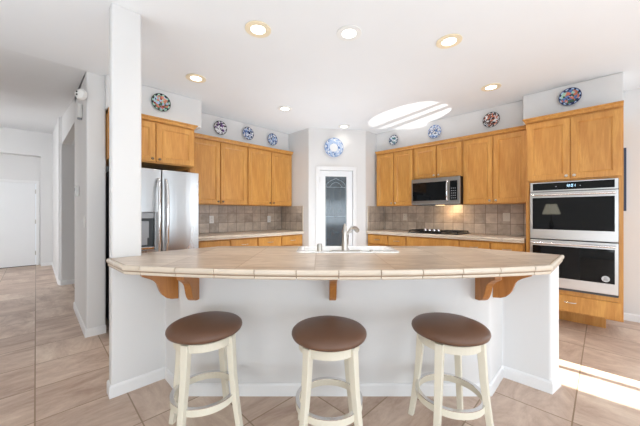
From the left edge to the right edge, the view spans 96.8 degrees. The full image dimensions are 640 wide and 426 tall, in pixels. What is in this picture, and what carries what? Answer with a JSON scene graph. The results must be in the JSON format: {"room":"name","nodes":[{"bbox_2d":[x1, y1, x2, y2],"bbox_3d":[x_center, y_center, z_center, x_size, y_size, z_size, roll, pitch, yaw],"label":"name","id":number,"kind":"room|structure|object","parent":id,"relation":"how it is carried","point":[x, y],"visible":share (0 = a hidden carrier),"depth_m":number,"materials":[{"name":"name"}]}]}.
{"room":"kitchen","nodes":[
{"label":"kitchen","id":0,"kind":"room"},
{"bbox_2d":[0,127,51,264],"bbox_3d":[-7.686,-0.393,5.862,3.420,3.300,0.360,0,0,-45],"label":"wall","id":1,"kind":"structure","parent":0,"point":[24,154],"depth_m":6.71,"materials":[{"name":"paint"}]},
{"bbox_2d":[0,179,39,268],"bbox_3d":[-7.168,0.242,6.517,1.040,2.030,0.067,0,0,-45],"label":"door","id":2,"kind":"structure","parent":1,"relation":"in","point":[19,202],"depth_m":6.64,"materials":[{"name":"white paint"}]},
{"bbox_2d":[41,262,51,265],"bbox_3d":[-6.515,1.214,6.770,0.200,0.085,0.012,0,0,-45],"label":"baseboard","id":3,"kind":"structure","parent":1,"relation":"attached to","point":[43,263],"depth_m":6.76,"materials":[{"name":"white paint"}]},
{"bbox_2d":[52,117,60,279],"bbox_3d":[-5.487,-0.393,5.968,0.120,3.300,2.600,0,0,-45],"label":"wall","id":4,"kind":"structure","parent":0,"point":[56,136],"depth_m":5.49,"materials":[{"name":"paint"}]},
{"bbox_2d":[52,262,74,285],"bbox_3d":[-4.872,1.214,6.476,1.732,0.085,2.752,0,0,-45],"label":"baseboard","id":5,"kind":"structure","parent":4,"relation":"attached to","point":[71,281],"depth_m":5.00,"materials":[{"name":"white paint"}]},
{"bbox_2d":[61,116,74,280],"bbox_3d":[-3.447,-0.268,6.071,3.090,3.050,0.140,0,0,-45],"label":"wall","id":6,"kind":"structure","parent":0,"point":[67,151],"depth_m":4.99,"materials":[{"name":"paint"}]},
{"bbox_2d":[62,97,74,144],"bbox_3d":[-3.836,-1.498,4.373,0.120,0.590,1.710,0,0,-45],"label":"wall header","id":7,"kind":"structure","parent":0,"point":[68,118],"depth_m":4.34,"materials":[{"name":"paint"}]},
{"bbox_2d":[75,72,105,328],"bbox_3d":[-2.747,-0.158,3.369,0.160,2.830,1.250,0,0,-45],"label":"wall","id":8,"kind":"structure","parent":0,"point":[90,132],"depth_m":2.95,"materials":[{"name":"paint"}]},
{"bbox_2d":[75,186,78,195],"bbox_3d":[-2.866,-0.258,3.348,0.110,0.120,0.038,0,0,45],"label":"light switch","id":9,"kind":"object","parent":8,"relation":"attached to","point":[76,187],"visible":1,"depth_m":3.31,"materials":[{"name":"white plastic"}]},
{"bbox_2d":[76,103,82,119],"bbox_3d":[-2.638,-1.106,3.115,0.100,0.170,0.045,0,0,45],"label":"door chime","id":10,"kind":"object","parent":8,"relation":"attached to","point":[79,108],"visible":1,"depth_m":3.08,"materials":[{"name":"white plastic"}]},
{"bbox_2d":[74,89,86,99],"bbox_3d":[-2.380,-1.179,2.828,0.098,0.110,0.101,0,0,-41],"label":"security camera","id":11,"kind":"object","parent":8,"relation":"attached to","point":[80,94],"visible":1,"depth_m":2.80,"materials":[{"name":"white plastic"}]},
{"bbox_2d":[73,302,105,337],"bbox_3d":[-2.747,1.214,3.361,0.172,0.085,1.262,0,0,-45],"label":"baseboard","id":12,"kind":"structure","parent":8,"relation":"attached to","point":[98,330],"depth_m":2.94,"materials":[{"name":"white paint"}]},
{"bbox_2d":[106,166,279,233],"bbox_3d":[-1.750,-0.088,4.380,2.780,2.690,0.130,0,0,-45],"label":"wall","id":13,"kind":"structure","parent":0,"point":[107,167],"depth_m":3.46,"materials":[{"name":"paint"}]},
{"bbox_2d":[106,107,197,171],"bbox_3d":[-2.079,-0.826,3.459,0.901,0.520,0.688,0,0,-45],"label":"upper cabinet","id":14,"kind":"object","parent":13,"relation":"attached to","point":[166,144],"visible":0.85,"depth_m":3.31,"materials":[{"name":"brown wood"}]},
{"bbox_2d":[181,133,248,205],"bbox_3d":[-1.552,-0.604,4.232,0.888,0.965,0.357,0,0,-45],"label":"upper cabinet","id":15,"kind":"object","parent":13,"relation":"attached to","point":[220,164],"visible":0.9,"depth_m":4.14,"materials":[{"name":"brown wood"}]},
{"bbox_2d":[199,205,280,233],"bbox_3d":[-1.350,0.093,4.681,1.775,0.425,0.010,0,0,-45],"label":"backsplash","id":16,"kind":"structure","parent":13,"relation":"attached to","point":[226,218],"depth_m":4.67,"materials":[{"name":"tile"}]},
{"bbox_2d":[209,216,213,222],"bbox_3d":[-1.662,0.100,4.355,0.070,0.115,0.009,0,0,-45],"label":"wall outlet","id":17,"kind":"object","parent":16,"relation":"attached to","point":[211,218],"visible":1,"depth_m":4.35,"materials":[{"name":"white plastic"}]},
{"bbox_2d":[241,143,292,206],"bbox_3d":[-0.918,-0.604,4.867,0.898,0.965,0.357,0,0,-45],"label":"upper cabinet","id":18,"kind":"object","parent":13,"relation":"attached to","point":[269,170],"visible":0.93,"depth_m":4.72,"materials":[{"name":"brown wood"}]},
{"bbox_2d":[0,0,639,133],"bbox_3d":[-1.591,-1.738,2.934,8.300,0.610,13.400,0,0,-45],"label":"ceiling","id":19,"kind":"structure","parent":0,"point":[395,75],"depth_m":2.58,"materials":[{"name":"paint"}]},
{"bbox_2d":[186,74,205,82],"bbox_3d":[-1.316,-1.429,3.014,0.200,0.008,0.200,0,0,-45],"label":"recessed light","id":20,"kind":"object","parent":19,"relation":"in","point":[196,78],"visible":1,"depth_m":3.01,"materials":[{"name":"white"}]},
{"bbox_2d":[245,21,270,37],"bbox_3d":[-0.482,-1.429,2.212,0.200,0.008,0.200,0,0,-45],"label":"recessed light","id":21,"kind":"object","parent":19,"relation":"in","point":[259,29],"visible":1,"depth_m":2.21,"materials":[{"name":"white"}]},
{"bbox_2d":[278,106,291,111],"bbox_3d":[-0.480,-1.429,3.894,0.200,0.008,0.200,0,0,-45],"label":"recessed light","id":22,"kind":"object","parent":19,"relation":"in","point":[281,108],"visible":1,"depth_m":3.88,"materials":[{"name":"white plastic"}]},
{"bbox_2d":[338,125,349,128],"bbox_3d":[0.396,-1.429,4.695,0.200,0.008,0.200,0,0,-45],"label":"recessed light","id":23,"kind":"object","parent":19,"relation":"in","point":[339,126],"visible":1,"depth_m":4.68,"materials":[{"name":"white plastic"}]},
{"bbox_2d":[336,25,361,40],"bbox_3d":[0.231,-1.429,2.261,0.200,0.008,0.200,0,0,-45],"label":"recessed light","id":24,"kind":"object","parent":19,"relation":"in","point":[347,32],"visible":1,"depth_m":2.25,"materials":[{"name":"white plastic"}]},
{"bbox_2d":[436,34,461,48],"bbox_3d":[1.075,-1.429,2.366,0.200,0.008,0.200,0,0,-45],"label":"recessed light","id":25,"kind":"object","parent":19,"relation":"in","point":[450,40],"visible":1,"depth_m":2.36,"materials":[{"name":"white"}]},
{"bbox_2d":[481,83,500,90],"bbox_3d":[1.944,-1.429,3.230,0.200,0.008,0.200,0,0,-45],"label":"recessed light","id":26,"kind":"object","parent":19,"relation":"in","point":[490,87],"visible":1,"depth_m":3.23,"materials":[{"name":"white"}]},
{"bbox_2d":[0,265,639,425],"bbox_3d":[-1.591,1.297,2.934,8.300,0.080,13.400,0,0,-45],"label":"floor","id":27,"kind":"structure","parent":0,"point":[51,374],"depth_m":2.00,"materials":[{"name":"tile"}]},
{"bbox_2d":[106,168,198,320],"bbox_3d":[-1.998,0.390,3.391,0.810,1.735,0.878,0,0,-45],"label":"refrigerator","id":28,"kind":"object","parent":27,"relation":"on","point":[169,199],"visible":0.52,"depth_m":3.21,"materials":[{"name":"metal"}]},
{"bbox_2d":[165,311,242,425],"bbox_3d":[-0.665,0.934,1.650,0.414,0.646,0.414,0,0,-32],"label":"bar stool","id":29,"kind":"object","parent":27,"relation":"on","point":[203,332],"visible":1,"depth_m":1.56,"materials":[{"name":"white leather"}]},
{"bbox_2d":[199,239,229,247],"bbox_3d":[-1.598,0.805,3.978,0.440,0.904,0.634,0,0,-45],"label":"base cabinet","id":30,"kind":"object","parent":27,"relation":"on","point":[225,242],"visible":0.06,"depth_m":3.77,"materials":[{"name":"brown wood"}]},
{"bbox_2d":[230,237,256,245],"bbox_3d":[-1.285,0.805,4.291,0.440,0.904,0.634,0,0,-45],"label":"base cabinet","id":31,"kind":"object","parent":27,"relation":"on","point":[252,241],"visible":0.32,"depth_m":4.09,"materials":[{"name":"brown wood"}]},
{"bbox_2d":[257,236,280,245],"bbox_3d":[-0.973,0.805,4.603,0.440,0.904,0.634,0,0,-45],"label":"base cabinet","id":32,"kind":"object","parent":27,"relation":"on","point":[268,240],"visible":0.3,"depth_m":4.39,"materials":[{"name":"brown wood"}]},
{"bbox_2d":[281,234,301,245],"bbox_3d":[-0.654,0.805,4.922,0.457,0.904,0.634,0,0,-45],"label":"base cabinet","id":33,"kind":"object","parent":27,"relation":"on","point":[286,240],"visible":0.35,"depth_m":4.71,"materials":[{"name":"brown wood"}]},
{"bbox_2d":[199,229,303,240],"bbox_3d":[-1.129,0.332,4.455,1.790,0.054,0.636,0,0,-45],"label":"countertop","id":34,"kind":"structure","parent":33,"relation":"on","point":[262,233],"depth_m":4.25,"materials":[{"name":"tile"}]},
{"bbox_2d":[292,315,366,425],"bbox_3d":[0.050,0.934,1.575,0.414,0.646,0.414,0,0,-2],"label":"bar stool","id":35,"kind":"object","parent":27,"relation":"on","point":[326,337],"visible":1,"depth_m":1.44,"materials":[{"name":"beige wood"}]},
{"bbox_2d":[368,234,388,245],"bbox_3d":[1.144,0.805,4.991,0.412,0.904,0.564,0,0,45],"label":"base cabinet","id":36,"kind":"object","parent":27,"relation":"on","point":[373,239],"visible":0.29,"depth_m":4.80,"materials":[{"name":"brown wood"}]},
{"bbox_2d":[389,235,406,245],"bbox_3d":[1.405,0.805,4.730,0.321,0.904,0.564,0,0,45],"label":"base cabinet","id":37,"kind":"object","parent":27,"relation":"on","point":[394,240],"visible":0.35,"depth_m":4.54,"materials":[{"name":"brown wood"}]},
{"bbox_2d":[407,236,458,246],"bbox_3d":[1.799,0.805,4.340,0.784,0.904,0.558,0,0,45],"label":"base cabinet","id":38,"kind":"object","parent":27,"relation":"on","point":[411,241],"visible":0.02,"depth_m":4.16,"materials":[{"name":"brown wood"}]},
{"bbox_2d":[366,229,525,242],"bbox_3d":[1.802,0.332,4.341,2.265,0.054,0.566,0,0,45],"label":"countertop","id":39,"kind":"structure","parent":38,"relation":"on","point":[480,237],"depth_m":3.89,"materials":[{"name":"tile"}]},
{"bbox_2d":[408,229,468,234],"bbox_3d":[1.814,0.271,4.359,0.750,0.070,0.500,0,0,45],"label":"gas cooktop","id":40,"kind":"object","parent":39,"relation":"in","point":[427,231],"visible":1,"depth_m":4.20,"materials":[{"name":"black metal"}]},
{"bbox_2d":[408,312,493,425],"bbox_3d":[0.742,0.934,1.630,0.414,0.646,0.414,0,0,-4],"label":"bar stool","id":41,"kind":"object","parent":27,"relation":"on","point":[456,335],"visible":1,"depth_m":1.51,"materials":[{"name":"beige wood"}]},
{"bbox_2d":[459,239,490,248],"bbox_3d":[2.209,0.805,3.926,0.378,0.904,0.564,0,0,45],"label":"base cabinet","id":42,"kind":"object","parent":27,"relation":"on","point":[462,243],"visible":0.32,"depth_m":3.74,"materials":[{"name":"brown wood"}]},
{"bbox_2d":[491,241,525,251],"bbox_3d":[2.471,0.805,3.663,0.360,0.904,0.564,0,0,45],"label":"base cabinet","id":43,"kind":"object","parent":27,"relation":"on","point":[521,247],"visible":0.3,"depth_m":3.48,"materials":[{"name":"brown wood"}]},
{"bbox_2d":[522,100,623,327],"bbox_3d":[2.951,0.086,3.332,0.808,2.343,0.894,0,0,45],"label":"tall cabinet","id":44,"kind":"object","parent":27,"relation":"on","point":[587,143],"visible":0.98,"depth_m":2.98,"materials":[{"name":"brown wood"}]},
{"bbox_2d":[530,178,618,297],"bbox_3d":[2.831,0.244,3.184,0.706,1.175,0.624,0,0,45],"label":"double wall oven","id":45,"kind":"object","parent":44,"relation":"in","point":[577,220],"visible":0.93,"depth_m":2.95,"materials":[{"name":"black glass"}]},
{"bbox_2d":[281,128,383,245],"bbox_3d":[0.310,-0.088,5.187,2.210,2.690,0.729,0,0,-4],"label":"wall","id":46,"kind":"structure","parent":0,"point":[307,145],"depth_m":4.91,"materials":[{"name":"paint"}]},
{"bbox_2d":[282,206,302,230],"bbox_3d":[-0.503,0.091,5.090,0.601,0.430,0.012,0,0,45],"label":"backsplash","id":47,"kind":"structure","parent":46,"relation":"attached to","point":[292,216],"depth_m":5.07,"materials":[{"name":"tile"}]},
{"bbox_2d":[324,138,342,156],"bbox_3d":[0.236,-1.115,4.837,0.330,0.330,0.026,0,0,-9],"label":"decorative plate","id":48,"kind":"object","parent":46,"relation":"attached to","point":[333,147],"visible":1,"depth_m":4.84,"materials":[{"name":"ceramic"}]},
{"bbox_2d":[316,166,356,245],"bbox_3d":[0.278,0.234,4.863,0.704,2.047,0.100,0,0,-9],"label":"door","id":49,"kind":"structure","parent":46,"relation":"in","point":[333,188],"depth_m":4.88,"materials":[{"name":"white paint"}]},
{"bbox_2d":[368,206,383,229],"bbox_3d":[1.017,0.091,5.151,0.511,0.430,0.012,0,0,-45],"label":"backsplash","id":50,"kind":"structure","parent":46,"relation":"attached to","point":[375,213],"depth_m":5.13,"materials":[{"name":"tile"}]},
{"bbox_2d":[109,266,558,384],"bbox_3d":[0.127,0.805,2.138,3.223,0.903,0.408,0,0,-1],"label":"wall","id":51,"kind":"structure","parent":0,"point":[523,325],"depth_m":1.96,"materials":[{"name":"paint"}]},
{"bbox_2d":[109,3,140,258],"bbox_3d":[-1.389,-0.540,2.029,0.181,1.787,0.095,0,0,-45],"label":"column","id":52,"kind":"structure","parent":51,"relation":"on","point":[124,24],"depth_m":1.98,"materials":[{"name":"paint"}]},
{"bbox_2d":[140,275,177,298],"bbox_3d":[-1.078,0.474,1.913,0.045,0.240,0.223,0,0,45],"label":"corbel","id":53,"kind":"object","parent":51,"relation":"attached to","point":[167,286],"visible":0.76,"depth_m":1.92,"materials":[{"name":"brown wood"}]},
{"bbox_2d":[177,277,198,299],"bbox_3d":[-0.853,0.474,1.846,0.045,0.240,0.223,0,0,0],"label":"corbel","id":54,"kind":"object","parent":51,"relation":"attached to","point":[191,285],"visible":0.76,"depth_m":1.85,"materials":[{"name":"brown wood"}]},
{"bbox_2d":[329,280,336,299],"bbox_3d":[0.085,0.474,1.846,0.045,0.240,0.223,0,0,0],"label":"corbel","id":55,"kind":"object","parent":51,"relation":"attached to","point":[332,283],"visible":0.68,"depth_m":1.84,"materials":[{"name":"brown wood"}]},
{"bbox_2d":[107,366,560,398],"bbox_3d":[0.128,1.214,2.061,3.249,0.085,0.254,0,0,-1],"label":"baseboard","id":56,"kind":"structure","parent":51,"relation":"attached to","point":[195,389],"depth_m":1.95,"materials":[{"name":"white paint"}]},
{"bbox_2d":[106,246,563,279],"bbox_3d":[0.174,0.332,2.070,3.214,0.054,1.142,0,0,0],"label":"countertop","id":57,"kind":"structure","parent":51,"relation":"on","point":[222,262],"depth_m":1.69,"materials":[{"name":"beige tile"}]},
{"bbox_2d":[329,224,360,251],"bbox_3d":[0.199,0.191,2.291,0.260,0.217,0.192,0,0,0],"label":"faucet","id":58,"kind":"object","parent":57,"relation":"on","point":[345,233],"visible":1,"depth_m":2.21,"materials":[{"name":"silver metal"}]},
{"bbox_2d":[296,244,398,252],"bbox_3d":[0.218,0.358,2.385,0.810,0.236,0.420,0,0,0],"label":"sink","id":59,"kind":"object","parent":57,"relation":"in","point":[302,249],"depth_m":2.53,"materials":[{"name":"white ceramic"}]},
{"bbox_2d":[475,277,501,299],"bbox_3d":[1.090,0.474,1.846,0.045,0.240,0.223,0,0,0],"label":"corbel","id":60,"kind":"object","parent":51,"relation":"attached to","point":[483,286],"visible":0.73,"depth_m":1.85,"materials":[{"name":"brown wood"}]},
{"bbox_2d":[493,275,531,297],"bbox_3d":[1.310,0.474,1.935,0.045,0.240,0.223,0,0,-45],"label":"corbel","id":61,"kind":"object","parent":51,"relation":"attached to","point":[503,288],"visible":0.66,"depth_m":1.94,"materials":[{"name":"brown wood"}]},
{"bbox_2d":[105,72,622,151],"bbox_3d":[0.453,-1.260,3.374,4.388,0.345,4.410,0,0,-45],"label":"wall","id":62,"kind":"structure","parent":0,"point":[606,89],"depth_m":3.65,"materials":[{"name":"paint"}]},
{"bbox_2d":[151,93,170,110],"bbox_3d":[-1.839,-1.276,3.284,0.205,0.205,0.026,0,0,-45],"label":"decorative plate","id":63,"kind":"object","parent":62,"relation":"attached to","point":[161,102],"visible":1,"depth_m":3.28,"materials":[{"name":"ceramic"}]},
{"bbox_2d":[214,121,226,134],"bbox_3d":[-1.483,-1.265,4.220,0.205,0.205,0.026,0,0,-45],"label":"decorative plate","id":64,"kind":"object","parent":62,"relation":"attached to","point":[220,127],"visible":1,"depth_m":4.22,"materials":[{"name":"ceramic"}]},
{"bbox_2d":[243,127,253,139],"bbox_3d":[-1.154,-1.273,4.549,0.205,0.205,0.026,0,0,-45],"label":"decorative plate","id":65,"kind":"object","parent":62,"relation":"attached to","point":[248,133],"visible":1,"depth_m":4.55,"materials":[{"name":"ceramic"}]},
{"bbox_2d":[268,133,277,144],"bbox_3d":[-0.821,-1.263,4.882,0.205,0.205,0.026,0,0,-45],"label":"decorative plate","id":66,"kind":"object","parent":62,"relation":"attached to","point":[272,139],"visible":1,"depth_m":4.89,"materials":[{"name":"ceramic"}]},
{"bbox_2d":[389,135,397,144],"bbox_3d":[1.269,-1.254,4.886,0.175,0.175,0.026,0,0,45],"label":"decorative plate","id":67,"kind":"object","parent":62,"relation":"attached to","point":[393,139],"visible":1,"depth_m":4.89,"materials":[{"name":"ceramic"}]},
{"bbox_2d":[428,125,440,137],"bbox_3d":[1.772,-1.253,4.384,0.205,0.205,0.026,0,0,45],"label":"decorative plate","id":68,"kind":"object","parent":62,"relation":"attached to","point":[434,131],"visible":1,"depth_m":4.38,"materials":[{"name":"ceramic"}]},
{"bbox_2d":[483,112,499,126],"bbox_3d":[2.316,-1.259,3.839,0.205,0.205,0.026,0,0,45],"label":"decorative plate","id":69,"kind":"object","parent":62,"relation":"attached to","point":[491,119],"visible":1,"depth_m":3.84,"materials":[{"name":"ceramic"}]},
{"bbox_2d":[558,87,581,105],"bbox_3d":[2.776,-1.290,3.154,0.195,0.195,0.026,0,0,45],"label":"decorative plate","id":70,"kind":"object","parent":62,"relation":"attached to","point":[569,96],"visible":1,"depth_m":3.15,"materials":[{"name":"ceramic"}]},
{"bbox_2d":[623,88,639,314],"bbox_3d":[1.237,-0.088,5.798,0.150,2.690,13.350,0,0,-45],"label":"wall","id":71,"kind":"structure","parent":0,"point":[631,98],"depth_m":3.30,"materials":[{"name":"paint"}]},
{"bbox_2d":[624,148,625,210],"bbox_3d":[3.448,-0.393,3.458,0.385,0.740,0.031,0,0,45],"label":"wall picture","id":72,"kind":"object","parent":71,"relation":"attached to","point":[624,148],"visible":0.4,"depth_m":3.32},
{"bbox_2d":[624,313,639,322],"bbox_3d":[4.450,1.214,2.470,0.012,0.085,3.800,0,0,-45],"label":"baseboard","id":73,"kind":"structure","parent":71,"relation":"attached to","point":[627,316],"depth_m":3.29,"materials":[{"name":"white paint"}]},
{"bbox_3d":[2.086,-0.088,4.653,0.270,2.690,2.230,0,0,-45],"label":"wall","id":74,"kind":"structure","parent":0,"visible":0},
{"bbox_2d":[375,145,415,206],"bbox_3d":[1.358,-0.604,4.936,0.708,0.965,0.357,0,0,45],"label":"upper cabinet","id":75,"kind":"object","parent":74,"relation":"attached to","point":[395,167],"visible":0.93,"depth_m":4.80,"materials":[{"name":"brown wood"}]},
{"bbox_2d":[413,137,462,179],"bbox_3d":[1.874,-0.807,4.420,0.738,0.558,0.357,0,0,45],"label":"upper cabinet","id":76,"kind":"object","parent":74,"relation":"attached to","point":[441,158],"visible":0.94,"depth_m":4.28,"materials":[{"name":"brown wood"}]},
{"bbox_2d":[412,176,462,205],"bbox_3d":[1.835,-0.322,4.380,0.732,0.405,0.460,0,0,45],"label":"microwave","id":77,"kind":"object","parent":76,"relation":"attached to","point":[443,190],"visible":0.99,"depth_m":4.22,"materials":[{"name":"silver metal"}]},
{"bbox_2d":[384,204,525,235],"bbox_3d":[2.001,0.093,4.540,2.240,0.425,0.010,0,0,45],"label":"backsplash","id":78,"kind":"structure","parent":74,"relation":"attached to","point":[476,219],"depth_m":4.35,"materials":[{"name":"tile"}]},
{"bbox_2d":[503,213,509,220],"bbox_3d":[2.586,0.057,3.940,0.085,0.115,0.011,0,0,45],"label":"wall switch","id":79,"kind":"object","parent":78,"relation":"attached to","point":[506,216],"visible":1,"depth_m":3.94,"materials":[{"name":"beige plastic"}]},
{"bbox_2d":[462,125,525,204],"bbox_3d":[2.408,-0.604,3.886,0.763,0.965,0.357,0,0,45],"label":"upper cabinet","id":80,"kind":"object","parent":74,"relation":"attached to","point":[494,162],"visible":0.87,"depth_m":3.75,"materials":[{"name":"brown wood"}]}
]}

